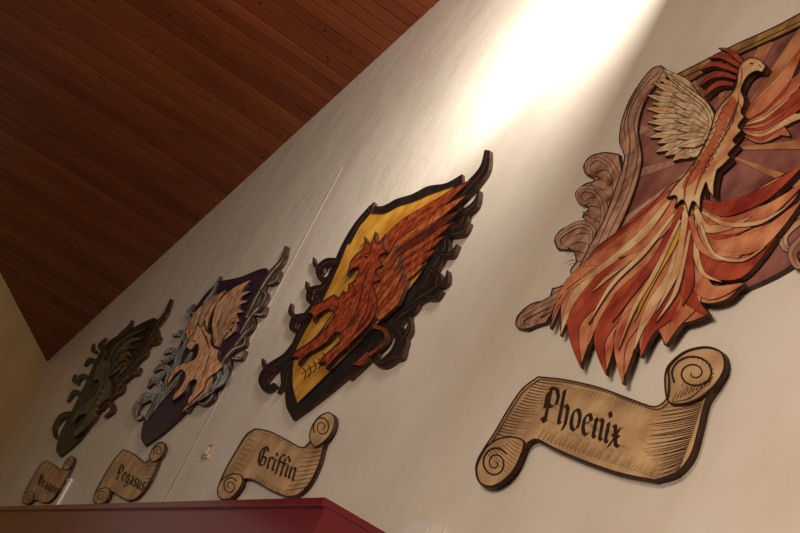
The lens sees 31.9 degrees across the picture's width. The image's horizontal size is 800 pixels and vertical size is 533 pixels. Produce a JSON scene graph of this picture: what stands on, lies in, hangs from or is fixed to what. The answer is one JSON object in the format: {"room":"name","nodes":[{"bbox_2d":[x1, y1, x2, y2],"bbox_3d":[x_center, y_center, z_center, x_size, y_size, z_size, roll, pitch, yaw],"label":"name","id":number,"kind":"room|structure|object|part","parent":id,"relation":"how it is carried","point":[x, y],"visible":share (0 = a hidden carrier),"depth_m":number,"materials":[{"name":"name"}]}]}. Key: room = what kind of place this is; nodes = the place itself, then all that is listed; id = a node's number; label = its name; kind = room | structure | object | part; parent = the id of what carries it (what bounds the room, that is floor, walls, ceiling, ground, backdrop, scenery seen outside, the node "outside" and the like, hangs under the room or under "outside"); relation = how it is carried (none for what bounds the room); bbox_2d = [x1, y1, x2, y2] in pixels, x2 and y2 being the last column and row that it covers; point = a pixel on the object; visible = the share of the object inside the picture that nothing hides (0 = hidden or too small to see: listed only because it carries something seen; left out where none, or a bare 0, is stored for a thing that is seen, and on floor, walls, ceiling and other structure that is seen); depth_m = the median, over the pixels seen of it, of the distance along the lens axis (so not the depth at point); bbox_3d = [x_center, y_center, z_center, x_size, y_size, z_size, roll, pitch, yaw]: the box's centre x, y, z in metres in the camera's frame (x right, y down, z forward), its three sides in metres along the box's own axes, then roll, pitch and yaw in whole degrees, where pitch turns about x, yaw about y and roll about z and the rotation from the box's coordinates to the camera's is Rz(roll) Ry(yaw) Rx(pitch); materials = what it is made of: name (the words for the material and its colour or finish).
{"room":"school hall","nodes":[
{"label":"school hall","id":0,"kind":"room"},
{"bbox_2d":[0,273,46,440],"bbox_3d":[-5.455,2.185,15.203,0.100,5.121,2.965,19,-22,18],"label":"wall","id":1,"kind":"structure","parent":0,"point":[22,360],"depth_m":16.59,"materials":[{"name":"paint"}]},
{"bbox_2d":[0,0,439,360],"bbox_3d":[-1.751,-3.433,9.155,5.423,4.713,20.006,33,-21,-17],"label":"ceiling","id":2,"kind":"structure","parent":0,"point":[124,124],"depth_m":12.38,"materials":[{"name":"brown wood"}]},
{"bbox_2d":[0,0,799,532],"bbox_3d":[-0.254,-0.221,8.768,0.120,8.998,18.943,33,-21,-17],"label":"wall","id":3,"kind":"structure","parent":0,"point":[546,87],"depth_m":6.60,"materials":[{"name":"paint"}]},
{"bbox_2d":[22,456,75,504],"bbox_3d":[-3.189,1.940,12.655,0.033,0.474,1.638,33,-21,-17],"label":"sign","id":4,"kind":"object","parent":3,"relation":"attached to","point":[48,481],"visible":1,"depth_m":12.54,"materials":[{"name":"paint"}]},
{"bbox_2d":[54,478,72,504],"bbox_3d":[-3.375,2.978,11.332,0.025,2.822,0.130,33,-21,-17],"label":"duct","id":5,"kind":"object","parent":3,"relation":"attached to","point":[61,495],"visible":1,"depth_m":11.76,"materials":[{"name":"white plastic"}]},
{"bbox_2d":[52,299,173,457],"bbox_3d":[-2.829,1.105,13.141,0.042,1.552,3.243,33,-21,-17],"label":"plaque","id":6,"kind":"object","parent":3,"relation":"attached to","point":[118,361],"visible":1,"depth_m":12.79,"materials":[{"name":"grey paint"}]},
{"bbox_2d":[93,442,167,503],"bbox_3d":[-1.947,1.495,10.066,0.033,0.486,1.530,33,-21,-17],"label":"sign","id":7,"kind":"object","parent":3,"relation":"attached to","point":[128,476],"visible":0.98,"depth_m":9.97,"materials":[{"name":"paint"}]},
{"bbox_2d":[200,444,214,458],"bbox_3d":[-1.194,1.144,8.671,0.016,0.100,0.140,33,-21,-17],"label":"light switch","id":8,"kind":"object","parent":3,"relation":"attached to","point":[209,447],"visible":1,"depth_m":8.64,"materials":[{"name":"beige paint"}]},
{"bbox_2d":[132,246,289,446],"bbox_3d":[-1.467,0.622,10.293,0.043,1.569,2.452,33,-21,-17],"label":"plaque","id":9,"kind":"object","parent":3,"relation":"attached to","point":[221,325],"visible":1,"depth_m":10.08,"materials":[{"name":"paint"}]},
{"bbox_2d":[163,167,342,501],"bbox_3d":[-1.496,1.483,8.914,0.002,5.205,0.034,33,-21,-17],"label":"trim","id":10,"kind":"structure","parent":3,"relation":"attached to","point":[341,167],"depth_m":9.34,"materials":[{"name":"paint"}]},
{"bbox_2d":[217,412,338,499],"bbox_3d":[-0.670,1.021,7.433,0.033,0.492,1.486,33,-21,-17],"label":"sign","id":11,"kind":"object","parent":3,"relation":"attached to","point":[266,458],"visible":0.99,"depth_m":7.29,"materials":[{"name":"paint"}]},
{"bbox_2d":[258,150,492,420],"bbox_3d":[-0.252,0.168,7.775,0.053,1.552,2.443,33,-21,-17],"label":"plaque","id":12,"kind":"object","parent":3,"relation":"attached to","point":[389,264],"visible":1,"depth_m":7.47,"materials":[{"name":"orange paint"}]},
{"bbox_2d":[403,521,443,532],"bbox_3d":[-0.414,2.010,4.939,0.054,2.445,0.220,33,-21,-17],"label":"door frame","id":13,"kind":"structure","parent":3,"relation":"attached to","point":[412,526],"depth_m":5.31,"materials":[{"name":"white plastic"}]},
{"bbox_2d":[475,346,729,489],"bbox_3d":[0.636,0.531,4.740,0.038,0.486,1.369,33,-21,-17],"label":"sign","id":14,"kind":"object","parent":3,"relation":"attached to","point":[601,428],"visible":1,"depth_m":4.54,"materials":[{"name":"paint"}]},
{"bbox_2d":[515,13,799,385],"bbox_3d":[1.029,-0.269,5.048,0.064,1.639,1.923,33,-21,-17],"label":"plaque","id":15,"kind":"object","parent":3,"relation":"attached to","point":[701,207],"visible":1,"depth_m":4.99,"materials":[{"name":"red paint"}]},
{"bbox_3d":[-4.426,2.220,6.603,5.520,0.100,19.443,33,-21,-17],"label":"floor","id":16,"kind":"structure","parent":0,"visible":0},
{"bbox_2d":[0,503,107,532],"bbox_3d":[-3.229,2.908,10.337,0.390,2.363,5.269,33,-21,-17],"label":"storage cabinet","id":17,"kind":"object","parent":16,"relation":"on","point":[68,518],"visible":0.8,"depth_m":9.58,"materials":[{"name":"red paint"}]},
{"bbox_3d":[-2.734,1.938,10.748,0.370,0.035,5.269,33,-21,-17],"label":"panel","id":18,"kind":"part","parent":17,"relation":"part of","materials":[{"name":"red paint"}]},
{"bbox_2d":[96,497,385,532],"bbox_3d":[-1.369,2.227,6.484,0.390,2.363,3.393,33,-21,-17],"label":"storage cabinet","id":19,"kind":"object","parent":16,"relation":"on","point":[320,514],"visible":1,"depth_m":6.19,"materials":[{"name":"red paint"}]}
]}

